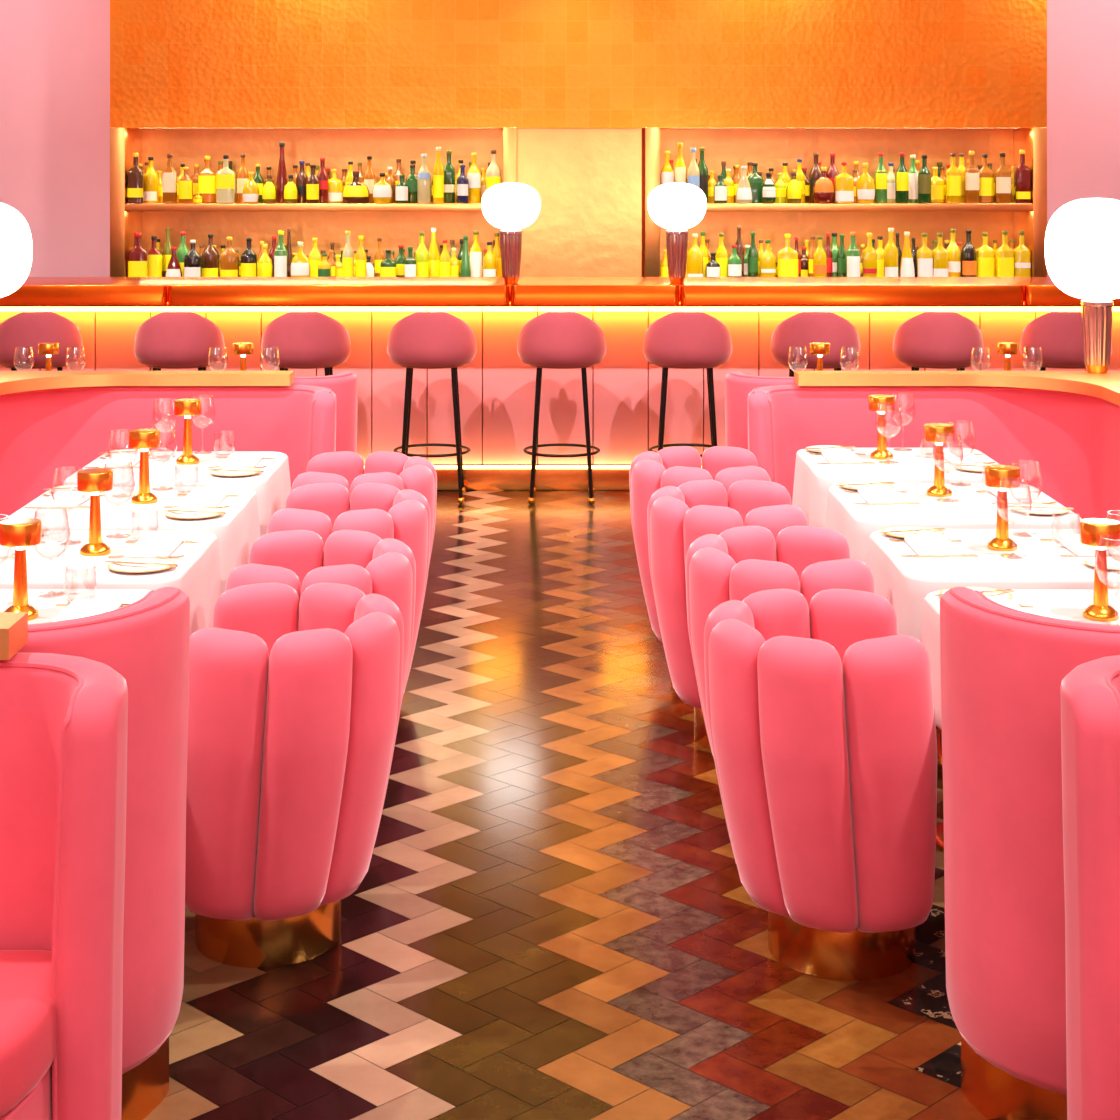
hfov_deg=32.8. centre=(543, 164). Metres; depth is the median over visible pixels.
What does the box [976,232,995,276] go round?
bottle
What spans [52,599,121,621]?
napkin
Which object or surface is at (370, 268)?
bottle
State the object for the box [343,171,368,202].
bottle
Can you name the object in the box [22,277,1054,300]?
countertop
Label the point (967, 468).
plate
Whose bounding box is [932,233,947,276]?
bottle
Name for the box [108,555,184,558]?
fork
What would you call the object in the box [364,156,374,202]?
bottle
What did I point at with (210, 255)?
bottle
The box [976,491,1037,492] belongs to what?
table knife
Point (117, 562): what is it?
table knife
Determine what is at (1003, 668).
banquette
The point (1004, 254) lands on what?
bottle
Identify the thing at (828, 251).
bottle
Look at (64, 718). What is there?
banquette
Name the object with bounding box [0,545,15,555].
napkin
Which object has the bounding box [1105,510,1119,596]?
wine glass
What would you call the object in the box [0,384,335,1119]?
banquette
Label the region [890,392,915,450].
wine glass
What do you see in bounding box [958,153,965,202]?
bottle
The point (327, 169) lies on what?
bottle
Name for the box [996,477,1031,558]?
wine glass
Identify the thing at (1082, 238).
globe lamp
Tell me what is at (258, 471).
table knife
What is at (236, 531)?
tablecloth
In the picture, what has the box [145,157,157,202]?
bottle
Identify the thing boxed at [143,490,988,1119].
floor
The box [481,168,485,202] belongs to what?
bottle
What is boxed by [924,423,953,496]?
table lamp
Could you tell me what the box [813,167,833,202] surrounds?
bottle
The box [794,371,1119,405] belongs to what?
ledge
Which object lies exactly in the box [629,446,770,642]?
tub chair
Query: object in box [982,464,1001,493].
water glass
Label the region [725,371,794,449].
banquette
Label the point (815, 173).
bottle
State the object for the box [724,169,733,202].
bottle
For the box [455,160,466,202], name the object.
bottle
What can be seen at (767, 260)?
bottle
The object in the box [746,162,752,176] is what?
bottle
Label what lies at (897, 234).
bottle
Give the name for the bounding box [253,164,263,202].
bottle
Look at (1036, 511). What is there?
plate
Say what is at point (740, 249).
bottle
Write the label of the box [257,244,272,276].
bottle
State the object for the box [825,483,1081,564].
tablecloth
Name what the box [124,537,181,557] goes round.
napkin
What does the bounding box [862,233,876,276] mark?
bottle
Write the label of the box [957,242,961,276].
bottle
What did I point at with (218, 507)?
fork
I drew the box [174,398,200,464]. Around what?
table lamp
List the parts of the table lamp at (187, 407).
lamp shade, stem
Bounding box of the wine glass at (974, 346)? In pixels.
[970,346,990,370]
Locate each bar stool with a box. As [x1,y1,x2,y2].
[0,311,82,370]
[134,312,224,370]
[261,312,350,375]
[387,312,476,503]
[517,312,605,503]
[643,312,731,456]
[770,312,859,376]
[893,312,983,370]
[1020,311,1111,370]
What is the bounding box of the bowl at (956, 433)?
[933,433,962,472]
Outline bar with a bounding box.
[110,0,1046,276]
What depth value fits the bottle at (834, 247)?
12.21 m
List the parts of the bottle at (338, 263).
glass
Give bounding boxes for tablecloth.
[0,530,221,635]
[0,589,150,624]
[2,487,259,593]
[64,451,290,536]
[792,448,999,527]
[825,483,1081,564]
[867,529,1119,640]
[920,589,1119,729]
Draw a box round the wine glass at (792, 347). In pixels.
[788,347,807,371]
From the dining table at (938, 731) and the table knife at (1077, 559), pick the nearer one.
the table knife at (1077, 559)
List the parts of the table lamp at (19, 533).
stem, lamp shade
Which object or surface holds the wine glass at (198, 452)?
on the tablecloth at (272, 487)
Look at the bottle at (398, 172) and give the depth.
12.32 m
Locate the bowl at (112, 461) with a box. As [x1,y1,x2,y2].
[102,461,134,505]
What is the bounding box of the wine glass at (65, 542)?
[51,466,85,545]
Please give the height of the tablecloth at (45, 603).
0.262 m
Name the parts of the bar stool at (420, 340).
leg, leg, backrest, seat, leg, leg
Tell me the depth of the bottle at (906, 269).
12.03 m
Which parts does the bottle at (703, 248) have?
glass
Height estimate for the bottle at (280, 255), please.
0.333 m
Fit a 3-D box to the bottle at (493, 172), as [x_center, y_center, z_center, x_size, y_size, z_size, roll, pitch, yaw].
[-0.321,0.073,12.059,0.100,0.338,0.101,0,0,0]
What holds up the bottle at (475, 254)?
on the bar
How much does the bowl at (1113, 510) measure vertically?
0.114 m
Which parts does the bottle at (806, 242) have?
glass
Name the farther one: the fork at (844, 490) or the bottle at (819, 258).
the bottle at (819, 258)
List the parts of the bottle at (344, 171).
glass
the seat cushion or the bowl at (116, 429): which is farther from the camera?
the bowl at (116, 429)
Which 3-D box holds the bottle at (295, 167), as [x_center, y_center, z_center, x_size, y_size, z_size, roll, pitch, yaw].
[-1.605,0.122,12.259,0.078,0.241,0.079,0,0,0]
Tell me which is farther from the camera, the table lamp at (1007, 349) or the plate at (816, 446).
the table lamp at (1007, 349)
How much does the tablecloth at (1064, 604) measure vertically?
0.262 m
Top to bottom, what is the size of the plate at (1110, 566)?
0.010 m
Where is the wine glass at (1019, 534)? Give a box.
[1009,460,1041,536]
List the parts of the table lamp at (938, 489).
lamp shade, stem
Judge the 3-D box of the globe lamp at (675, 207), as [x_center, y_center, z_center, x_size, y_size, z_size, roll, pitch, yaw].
[0.714,0.364,10.200,0.316,0.538,0.316,0,0,0]
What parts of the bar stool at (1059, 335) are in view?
seat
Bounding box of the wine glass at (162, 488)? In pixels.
[148,424,176,490]
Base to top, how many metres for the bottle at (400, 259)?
0.240 m
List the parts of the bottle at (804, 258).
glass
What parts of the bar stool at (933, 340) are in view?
seat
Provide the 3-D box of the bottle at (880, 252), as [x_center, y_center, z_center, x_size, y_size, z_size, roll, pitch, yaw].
[2.149,0.602,12.149,0.081,0.298,0.080,0,0,0]
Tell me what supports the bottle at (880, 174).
on the bar
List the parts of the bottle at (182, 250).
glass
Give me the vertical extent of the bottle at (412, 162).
0.272 m
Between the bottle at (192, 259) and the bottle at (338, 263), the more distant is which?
the bottle at (338, 263)
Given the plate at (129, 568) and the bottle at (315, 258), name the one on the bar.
the bottle at (315, 258)
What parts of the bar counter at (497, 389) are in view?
under trim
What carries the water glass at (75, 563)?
on the tablecloth at (45, 603)
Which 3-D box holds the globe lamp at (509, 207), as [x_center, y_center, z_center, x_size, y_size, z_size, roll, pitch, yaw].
[-0.177,0.364,10.200,0.316,0.538,0.316,0,0,0]
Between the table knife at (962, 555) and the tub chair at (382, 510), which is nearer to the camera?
the table knife at (962, 555)
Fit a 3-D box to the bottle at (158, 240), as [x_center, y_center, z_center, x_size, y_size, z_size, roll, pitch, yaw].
[-2.509,0.616,12.339,0.081,0.271,0.082,0,0,0]
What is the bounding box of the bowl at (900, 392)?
[890,392,915,426]
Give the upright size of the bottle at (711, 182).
0.204 m
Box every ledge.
[0,371,293,394]
[0,612,27,659]
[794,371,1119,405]
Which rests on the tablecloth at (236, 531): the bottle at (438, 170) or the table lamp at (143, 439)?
the table lamp at (143, 439)
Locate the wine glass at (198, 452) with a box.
[191,396,215,453]
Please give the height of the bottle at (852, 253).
0.326 m
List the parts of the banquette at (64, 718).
seat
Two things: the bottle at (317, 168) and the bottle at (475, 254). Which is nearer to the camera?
the bottle at (475, 254)
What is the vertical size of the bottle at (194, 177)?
0.249 m
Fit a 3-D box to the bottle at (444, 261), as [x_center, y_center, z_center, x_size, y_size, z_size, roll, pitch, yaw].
[-0.628,0.613,12.059,0.071,0.276,0.072,0,0,0]
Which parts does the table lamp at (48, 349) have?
stem, lamp shade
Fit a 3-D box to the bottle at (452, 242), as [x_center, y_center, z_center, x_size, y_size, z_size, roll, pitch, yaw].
[-0.591,0.617,12.259,0.066,0.269,0.067,0,0,0]
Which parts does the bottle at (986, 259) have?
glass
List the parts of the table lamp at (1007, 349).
stem, lamp shade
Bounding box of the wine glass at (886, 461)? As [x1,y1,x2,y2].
[875,402,901,463]
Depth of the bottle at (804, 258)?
12.20 m
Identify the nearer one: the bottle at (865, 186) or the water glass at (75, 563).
the water glass at (75, 563)
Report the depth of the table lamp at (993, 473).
4.90 m
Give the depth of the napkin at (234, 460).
6.27 m
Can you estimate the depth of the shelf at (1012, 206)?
12.00 m
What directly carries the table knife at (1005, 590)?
on the plate at (994, 596)
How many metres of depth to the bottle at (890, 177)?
12.14 m
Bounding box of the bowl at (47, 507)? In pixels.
[33,507,70,559]
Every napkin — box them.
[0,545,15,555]
[40,491,90,506]
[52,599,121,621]
[98,454,139,466]
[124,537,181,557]
[178,491,226,507]
[221,454,262,467]
[821,450,862,462]
[858,487,905,502]
[904,535,961,555]
[943,450,982,463]
[990,487,1041,503]
[993,600,1024,611]
[1056,535,1119,555]
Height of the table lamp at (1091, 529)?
0.210 m
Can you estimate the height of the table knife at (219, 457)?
0.005 m
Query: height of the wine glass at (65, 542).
0.196 m
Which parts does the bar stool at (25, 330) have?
seat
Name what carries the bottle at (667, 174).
on the bar
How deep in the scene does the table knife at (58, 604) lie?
4.28 m
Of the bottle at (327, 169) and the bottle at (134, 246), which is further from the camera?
the bottle at (327, 169)
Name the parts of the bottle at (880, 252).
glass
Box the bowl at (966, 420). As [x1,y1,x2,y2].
[947,420,975,458]
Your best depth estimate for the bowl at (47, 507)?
4.39 m
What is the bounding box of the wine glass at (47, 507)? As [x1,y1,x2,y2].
[33,507,70,595]
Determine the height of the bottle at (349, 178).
0.265 m
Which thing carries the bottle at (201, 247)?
on the bar
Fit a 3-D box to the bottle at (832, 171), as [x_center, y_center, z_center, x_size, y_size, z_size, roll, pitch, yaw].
[1.846,0.083,12.159,0.086,0.320,0.088,0,0,0]
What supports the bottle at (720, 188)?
on the bar
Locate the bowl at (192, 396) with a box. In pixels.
[191,396,215,428]
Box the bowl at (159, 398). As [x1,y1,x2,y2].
[152,398,178,432]
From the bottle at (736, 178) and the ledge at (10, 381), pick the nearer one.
the ledge at (10, 381)
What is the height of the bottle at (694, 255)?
0.314 m
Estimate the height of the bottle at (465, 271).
0.301 m
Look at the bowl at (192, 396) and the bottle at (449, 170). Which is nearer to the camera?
the bowl at (192, 396)
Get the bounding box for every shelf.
[125,202,481,210]
[706,202,1032,210]
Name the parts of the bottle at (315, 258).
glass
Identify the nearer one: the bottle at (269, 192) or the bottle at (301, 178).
the bottle at (269, 192)
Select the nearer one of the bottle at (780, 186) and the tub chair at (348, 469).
the tub chair at (348, 469)
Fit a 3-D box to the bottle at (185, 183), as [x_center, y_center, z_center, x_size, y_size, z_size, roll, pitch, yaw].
[-2.272,0.127,12.059,0.092,0.230,0.094,0,0,0]
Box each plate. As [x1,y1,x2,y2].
[49,484,90,492]
[105,449,152,455]
[108,558,174,572]
[165,508,222,518]
[210,467,260,476]
[806,445,852,452]
[839,481,892,489]
[882,526,943,537]
[940,586,1011,599]
[954,463,995,471]
[1011,503,1068,514]
[1084,556,1119,570]
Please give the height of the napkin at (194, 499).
0.018 m
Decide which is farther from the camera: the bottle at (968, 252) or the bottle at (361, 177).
the bottle at (361, 177)
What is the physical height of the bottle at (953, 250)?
0.343 m
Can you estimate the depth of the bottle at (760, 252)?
12.21 m
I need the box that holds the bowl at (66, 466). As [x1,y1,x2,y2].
[51,466,85,511]
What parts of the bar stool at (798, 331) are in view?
leg, seat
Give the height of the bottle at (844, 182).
0.262 m
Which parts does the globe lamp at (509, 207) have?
glass globe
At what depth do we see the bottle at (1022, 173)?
12.02 m
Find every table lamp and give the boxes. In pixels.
[0,518,40,619]
[38,342,58,370]
[77,468,112,555]
[129,429,159,503]
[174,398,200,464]
[233,342,252,370]
[810,342,829,370]
[868,394,894,459]
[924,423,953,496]
[985,465,1019,550]
[997,342,1017,370]
[1080,518,1119,620]
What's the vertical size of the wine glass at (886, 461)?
0.196 m
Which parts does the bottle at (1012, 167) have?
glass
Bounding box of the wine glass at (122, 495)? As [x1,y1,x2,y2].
[108,429,137,497]
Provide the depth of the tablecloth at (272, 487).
6.16 m
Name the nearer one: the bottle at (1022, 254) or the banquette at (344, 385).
the banquette at (344, 385)
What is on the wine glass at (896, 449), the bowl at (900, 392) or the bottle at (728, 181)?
the bowl at (900, 392)
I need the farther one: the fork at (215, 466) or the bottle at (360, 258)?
the bottle at (360, 258)
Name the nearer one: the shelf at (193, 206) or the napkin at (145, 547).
the napkin at (145, 547)
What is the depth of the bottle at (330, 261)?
12.14 m
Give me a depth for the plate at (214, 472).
6.11 m
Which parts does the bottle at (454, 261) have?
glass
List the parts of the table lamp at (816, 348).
stem, lamp shade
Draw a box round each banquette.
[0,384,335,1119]
[0,652,127,1119]
[293,371,357,452]
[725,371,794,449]
[747,384,1119,1119]
[1060,655,1119,1119]
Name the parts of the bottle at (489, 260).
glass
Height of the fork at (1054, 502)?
0.008 m
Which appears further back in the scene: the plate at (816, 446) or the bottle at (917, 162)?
the bottle at (917, 162)
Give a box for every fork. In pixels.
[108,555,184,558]
[164,505,229,508]
[208,466,265,468]
[844,490,907,492]
[889,539,961,541]
[991,501,1056,503]
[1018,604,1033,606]
[1060,554,1119,556]
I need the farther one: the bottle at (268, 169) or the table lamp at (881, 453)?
the bottle at (268, 169)
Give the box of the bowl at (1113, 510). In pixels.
[1105,510,1119,561]
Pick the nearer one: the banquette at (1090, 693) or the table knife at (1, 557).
the banquette at (1090, 693)
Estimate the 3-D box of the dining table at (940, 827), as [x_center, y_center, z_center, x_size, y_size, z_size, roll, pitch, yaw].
[1.205,1.378,4.895,0.600,0.744,0.570,0,0,0]
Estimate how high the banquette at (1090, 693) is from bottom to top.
0.930 m
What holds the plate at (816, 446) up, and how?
on the tablecloth at (812, 481)
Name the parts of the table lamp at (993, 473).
stem, lamp shade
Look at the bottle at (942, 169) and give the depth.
12.24 m
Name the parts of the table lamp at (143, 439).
stem, lamp shade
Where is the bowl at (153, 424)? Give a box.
[148,424,176,462]
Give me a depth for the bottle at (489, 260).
12.03 m
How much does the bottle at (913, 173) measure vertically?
0.307 m
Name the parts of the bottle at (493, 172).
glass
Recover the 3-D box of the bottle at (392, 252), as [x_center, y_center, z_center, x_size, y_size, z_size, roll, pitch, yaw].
[-0.982,0.652,12.259,0.078,0.199,0.080,0,0,0]
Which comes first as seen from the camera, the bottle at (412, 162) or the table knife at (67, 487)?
the table knife at (67, 487)
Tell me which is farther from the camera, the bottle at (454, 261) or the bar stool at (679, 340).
the bottle at (454, 261)
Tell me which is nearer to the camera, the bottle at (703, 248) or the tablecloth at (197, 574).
the tablecloth at (197, 574)
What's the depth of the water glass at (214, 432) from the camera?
6.46 m
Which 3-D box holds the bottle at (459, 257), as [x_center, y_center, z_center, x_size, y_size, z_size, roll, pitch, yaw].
[-0.532,0.616,12.339,0.071,0.270,0.072,0,0,0]
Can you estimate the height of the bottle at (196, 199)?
0.064 m
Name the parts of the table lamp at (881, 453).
lamp shade, stem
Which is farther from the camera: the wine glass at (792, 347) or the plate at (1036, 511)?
the wine glass at (792, 347)
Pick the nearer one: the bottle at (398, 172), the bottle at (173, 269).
the bottle at (173, 269)
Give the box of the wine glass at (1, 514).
[0,514,11,601]
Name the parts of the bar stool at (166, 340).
seat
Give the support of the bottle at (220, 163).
on the bar
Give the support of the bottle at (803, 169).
on the bar
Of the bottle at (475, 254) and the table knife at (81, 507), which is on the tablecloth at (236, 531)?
the table knife at (81, 507)
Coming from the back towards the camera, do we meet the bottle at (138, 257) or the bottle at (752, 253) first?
the bottle at (752, 253)
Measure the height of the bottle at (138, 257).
0.320 m
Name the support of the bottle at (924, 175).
on the bar
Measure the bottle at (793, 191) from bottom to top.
0.199 m
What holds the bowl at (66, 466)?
on the wine glass at (65, 542)
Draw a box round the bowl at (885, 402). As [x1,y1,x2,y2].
[875,402,901,437]
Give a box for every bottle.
[127,153,144,202]
[128,233,148,276]
[133,232,137,247]
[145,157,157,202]
[145,162,148,171]
[148,236,162,276]
[156,239,160,250]
[157,171,162,202]
[162,154,176,202]
[162,228,171,276]
[166,247,181,276]
[176,232,188,276]
[177,164,184,202]
[179,167,192,202]
[184,240,201,276]
[190,164,198,196]
[193,193,202,202]
[198,156,215,202]
[199,245,203,256]
[202,234,219,276]
[216,155,235,202]
[218,161,222,170]
[220,237,238,276]
[220,245,225,255]
[228,161,232,169]
[235,250,240,276]
[237,154,248,202]
[241,238,256,276]
[243,172,258,202]
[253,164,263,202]
[257,241,263,276]
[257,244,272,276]
[262,175,276,202]
[263,167,274,184]
[269,236,275,276]
[274,231,287,276]
[276,142,286,202]
[284,175,297,202]
[286,228,291,276]
[290,242,310,276]
[293,165,297,184]
[296,161,307,202]
[305,163,310,176]
[306,165,319,202]
[308,238,321,276]
[315,165,319,175]
[317,158,328,202]
[318,254,330,276]
[325,168,330,178]
[327,243,335,261]
[327,250,335,276]
[328,169,342,202]
[335,255,341,276]
[340,169,346,189]
[342,231,353,276]
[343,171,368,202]
[345,161,352,184]
[354,251,356,276]
[355,236,366,276]
[358,162,363,183]
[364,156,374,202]
[367,256,374,276]
[372,173,392,202]
[375,238,384,276]
[380,250,396,276]
[385,167,395,202]
[391,250,394,260]
[393,159,404,184]
[395,175,408,202]
[395,245,405,276]
[404,247,416,276]
[406,160,416,179]
[406,165,416,202]
[415,232,428,276]
[417,154,430,202]
[428,228,439,276]
[431,180,432,202]
[433,147,443,202]
[439,240,450,276]
[444,150,454,202]
[449,240,456,258]
[451,248,458,276]
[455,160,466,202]
[457,165,468,202]
[457,239,463,276]
[460,236,470,276]
[467,153,480,202]
[469,231,482,276]
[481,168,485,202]
[483,242,495,276]
[486,150,500,189]
[492,233,502,276]
[660,151,673,184]
[660,250,668,276]
[674,143,685,182]
[687,148,699,188]
[687,234,702,276]
[698,147,707,202]
[700,232,708,276]
[705,239,710,260]
[706,253,719,276]
[708,171,715,202]
[714,175,726,202]
[715,233,727,276]
[721,161,725,181]
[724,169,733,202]
[727,245,741,276]
[732,165,740,202]
[735,226,743,276]
[736,166,751,202]
[744,245,749,276]
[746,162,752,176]
[747,163,763,202]
[748,232,757,276]
[758,240,763,276]
[760,240,775,276]
[761,173,775,202]
[769,168,776,183]
[774,173,785,202]
[777,234,797,276]
[782,163,790,202]
[786,172,801,202]
[794,237,800,276]
[796,159,804,202]
[801,247,807,276]
[802,168,809,202]
[804,240,808,255]
[808,236,815,276]
[809,153,820,202]
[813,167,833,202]
[813,236,826,276]
[824,233,831,276]
[826,153,838,202]
[831,233,838,276]
[835,162,853,202]
[837,234,845,276]
[846,232,859,276]
[852,161,860,177]
[853,170,857,202]
[856,163,874,202]
[860,244,864,276]
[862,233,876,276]
[875,153,886,202]
[876,236,883,276]
[884,228,897,276]
[887,163,894,202]
[895,153,908,202]
[896,233,901,276]
[899,232,914,276]
[908,155,917,202]
[911,238,916,276]
[915,160,919,172]
[916,233,932,276]
[918,155,930,202]
[931,167,943,202]
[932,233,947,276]
[933,240,936,249]
[937,162,942,176]
[939,167,945,202]
[944,240,949,248]
[946,153,960,202]
[946,229,959,276]
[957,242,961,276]
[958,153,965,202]
[961,230,976,276]
[964,151,978,202]
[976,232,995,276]
[979,154,993,202]
[993,240,996,256]
[994,153,1010,202]
[996,231,1013,276]
[1010,239,1014,249]
[1011,166,1015,201]
[1013,231,1030,276]
[1014,150,1030,202]
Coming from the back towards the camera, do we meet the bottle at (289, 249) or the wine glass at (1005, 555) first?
the bottle at (289, 249)
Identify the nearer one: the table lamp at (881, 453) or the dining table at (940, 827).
the dining table at (940, 827)
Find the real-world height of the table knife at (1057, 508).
0.005 m
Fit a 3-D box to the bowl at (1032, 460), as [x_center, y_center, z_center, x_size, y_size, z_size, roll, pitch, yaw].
[1.292,0.854,5.100,0.089,0.114,0.089,0,0,0]
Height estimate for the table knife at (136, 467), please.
0.005 m
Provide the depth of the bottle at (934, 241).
12.32 m
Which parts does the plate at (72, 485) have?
dish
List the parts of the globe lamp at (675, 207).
glass globe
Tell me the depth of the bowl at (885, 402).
6.33 m
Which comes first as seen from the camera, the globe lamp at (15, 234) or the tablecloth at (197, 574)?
the tablecloth at (197, 574)
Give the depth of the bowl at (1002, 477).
4.81 m
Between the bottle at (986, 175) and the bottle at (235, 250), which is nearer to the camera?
the bottle at (986, 175)
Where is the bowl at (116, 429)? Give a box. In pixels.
[108,429,137,468]
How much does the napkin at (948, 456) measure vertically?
0.018 m
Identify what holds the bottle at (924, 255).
on the bar
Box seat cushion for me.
[0,950,55,1117]
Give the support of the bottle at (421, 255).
on the bar
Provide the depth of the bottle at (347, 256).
12.03 m
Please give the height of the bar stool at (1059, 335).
0.995 m
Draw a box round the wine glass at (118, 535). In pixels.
[102,461,134,538]
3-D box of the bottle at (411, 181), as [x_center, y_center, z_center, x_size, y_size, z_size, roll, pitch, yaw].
[-0.840,0.121,12.149,0.081,0.243,0.080,0,0,0]
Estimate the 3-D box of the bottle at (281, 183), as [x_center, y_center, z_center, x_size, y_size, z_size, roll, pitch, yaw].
[-1.675,0.047,12.150,0.079,0.390,0.079,0,0,0]
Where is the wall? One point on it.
(55, 54)
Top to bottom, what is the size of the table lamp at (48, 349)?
0.210 m
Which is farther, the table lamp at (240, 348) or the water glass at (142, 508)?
the table lamp at (240, 348)
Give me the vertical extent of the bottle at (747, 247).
0.236 m
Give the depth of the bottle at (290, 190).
12.03 m
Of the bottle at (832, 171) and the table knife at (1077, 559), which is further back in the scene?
the bottle at (832, 171)
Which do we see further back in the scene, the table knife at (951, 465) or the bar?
the bar
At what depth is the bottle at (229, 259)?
12.02 m
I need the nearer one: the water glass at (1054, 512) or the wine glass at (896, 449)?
the water glass at (1054, 512)
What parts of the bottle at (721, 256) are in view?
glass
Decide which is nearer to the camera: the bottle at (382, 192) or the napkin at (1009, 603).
the napkin at (1009, 603)
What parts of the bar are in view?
panel, header panel, panel, panel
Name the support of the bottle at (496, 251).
on the bar
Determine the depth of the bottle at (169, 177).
12.02 m
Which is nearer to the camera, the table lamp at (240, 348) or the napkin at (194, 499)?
the napkin at (194, 499)
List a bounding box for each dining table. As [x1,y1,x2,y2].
[936,728,942,774]
[936,821,943,852]
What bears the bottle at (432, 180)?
on the bar
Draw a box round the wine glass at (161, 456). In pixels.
[152,398,178,457]
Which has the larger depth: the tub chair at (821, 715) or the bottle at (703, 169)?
the bottle at (703, 169)
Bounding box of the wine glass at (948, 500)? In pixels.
[933,433,962,502]
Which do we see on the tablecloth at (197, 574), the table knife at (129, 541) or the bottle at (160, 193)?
the table knife at (129, 541)
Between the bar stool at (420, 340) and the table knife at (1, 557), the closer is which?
the table knife at (1, 557)
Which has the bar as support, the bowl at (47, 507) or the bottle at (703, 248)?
the bottle at (703, 248)
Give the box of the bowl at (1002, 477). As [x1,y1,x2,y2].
[996,477,1031,523]
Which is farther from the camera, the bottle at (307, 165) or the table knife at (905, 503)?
the bottle at (307, 165)
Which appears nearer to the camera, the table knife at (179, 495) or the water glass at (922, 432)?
the table knife at (179, 495)
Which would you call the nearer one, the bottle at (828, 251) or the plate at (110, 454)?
the plate at (110, 454)
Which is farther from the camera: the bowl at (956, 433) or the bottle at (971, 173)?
the bottle at (971, 173)
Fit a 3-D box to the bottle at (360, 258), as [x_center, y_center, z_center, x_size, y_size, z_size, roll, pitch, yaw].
[-1.162,0.601,12.059,0.071,0.301,0.072,0,0,0]
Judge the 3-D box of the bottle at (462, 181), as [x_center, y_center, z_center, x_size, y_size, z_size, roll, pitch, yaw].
[-0.516,0.121,12.059,0.078,0.243,0.080,0,0,0]
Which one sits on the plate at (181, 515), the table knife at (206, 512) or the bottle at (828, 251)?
the table knife at (206, 512)
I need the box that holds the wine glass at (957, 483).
[947,420,975,486]
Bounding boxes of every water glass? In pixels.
[64,563,96,603]
[131,508,158,542]
[174,464,198,493]
[213,432,234,457]
[920,432,934,457]
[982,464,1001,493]
[1051,512,1079,547]
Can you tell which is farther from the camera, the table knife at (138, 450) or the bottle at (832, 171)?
the bottle at (832, 171)
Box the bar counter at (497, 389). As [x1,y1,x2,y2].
[0,277,1119,489]
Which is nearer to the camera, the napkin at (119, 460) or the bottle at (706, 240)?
the napkin at (119, 460)
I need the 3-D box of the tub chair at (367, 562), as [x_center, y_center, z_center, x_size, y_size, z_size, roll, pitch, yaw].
[-0.579,1.374,4.960,0.482,0.752,0.612,0,0,0]
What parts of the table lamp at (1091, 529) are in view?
lamp shade, stem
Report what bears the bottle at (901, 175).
on the bar
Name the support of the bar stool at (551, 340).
on the floor
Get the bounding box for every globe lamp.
[0,203,31,297]
[482,183,539,282]
[648,183,705,282]
[1045,198,1119,373]
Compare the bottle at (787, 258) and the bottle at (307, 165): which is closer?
the bottle at (787, 258)
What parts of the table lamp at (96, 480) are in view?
lamp shade, stem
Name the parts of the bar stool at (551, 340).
leg, leg, seat, backrest, leg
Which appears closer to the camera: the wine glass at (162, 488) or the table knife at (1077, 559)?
the table knife at (1077, 559)
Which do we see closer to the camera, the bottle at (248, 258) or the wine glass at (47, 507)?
the wine glass at (47, 507)
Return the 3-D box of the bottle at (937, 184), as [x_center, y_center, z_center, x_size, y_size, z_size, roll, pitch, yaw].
[2.502,0.127,12.159,0.110,0.230,0.102,0,0,0]
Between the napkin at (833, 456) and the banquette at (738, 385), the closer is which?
the napkin at (833, 456)
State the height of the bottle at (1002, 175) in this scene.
0.319 m
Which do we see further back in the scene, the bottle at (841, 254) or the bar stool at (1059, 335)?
the bottle at (841, 254)
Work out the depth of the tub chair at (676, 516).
5.63 m
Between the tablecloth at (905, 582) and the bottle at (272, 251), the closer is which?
the tablecloth at (905, 582)
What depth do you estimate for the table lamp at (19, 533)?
4.16 m
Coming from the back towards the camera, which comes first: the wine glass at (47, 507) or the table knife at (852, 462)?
the table knife at (852, 462)
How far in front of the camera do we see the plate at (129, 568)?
4.68 m
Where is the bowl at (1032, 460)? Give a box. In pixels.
[1009,460,1041,504]
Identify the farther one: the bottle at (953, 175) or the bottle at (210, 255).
the bottle at (210, 255)
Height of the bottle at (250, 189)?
0.199 m
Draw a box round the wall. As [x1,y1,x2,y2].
[0,0,1119,276]
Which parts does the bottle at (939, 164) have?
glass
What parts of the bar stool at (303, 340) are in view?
seat, leg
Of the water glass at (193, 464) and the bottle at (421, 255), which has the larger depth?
the bottle at (421, 255)
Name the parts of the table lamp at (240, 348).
stem, lamp shade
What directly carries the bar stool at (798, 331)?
on the floor
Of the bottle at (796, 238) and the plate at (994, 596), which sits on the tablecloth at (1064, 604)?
the plate at (994, 596)
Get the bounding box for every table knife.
[0,556,14,558]
[24,506,89,508]
[43,487,76,489]
[55,603,129,605]
[84,466,139,468]
[101,450,156,452]
[105,561,177,566]
[125,540,199,542]
[162,510,225,513]
[177,494,241,496]
[207,469,263,472]
[218,457,275,458]
[804,446,854,448]
[816,462,874,463]
[835,482,894,485]
[853,502,919,504]
[878,528,945,532]
[901,554,977,556]
[935,589,1013,595]
[951,465,987,466]
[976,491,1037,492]
[1008,506,1073,509]
[1040,539,1055,541]
[1077,559,1119,562]
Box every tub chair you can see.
[185,582,403,967]
[225,530,415,709]
[267,483,430,691]
[291,451,436,563]
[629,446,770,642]
[647,480,808,749]
[685,525,875,756]
[704,588,936,980]
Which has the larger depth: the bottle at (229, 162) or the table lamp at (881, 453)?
the bottle at (229, 162)
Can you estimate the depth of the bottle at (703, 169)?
12.12 m
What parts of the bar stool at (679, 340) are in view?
leg, leg, seat, backrest, leg, leg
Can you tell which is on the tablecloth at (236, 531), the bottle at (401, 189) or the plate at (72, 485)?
the plate at (72, 485)

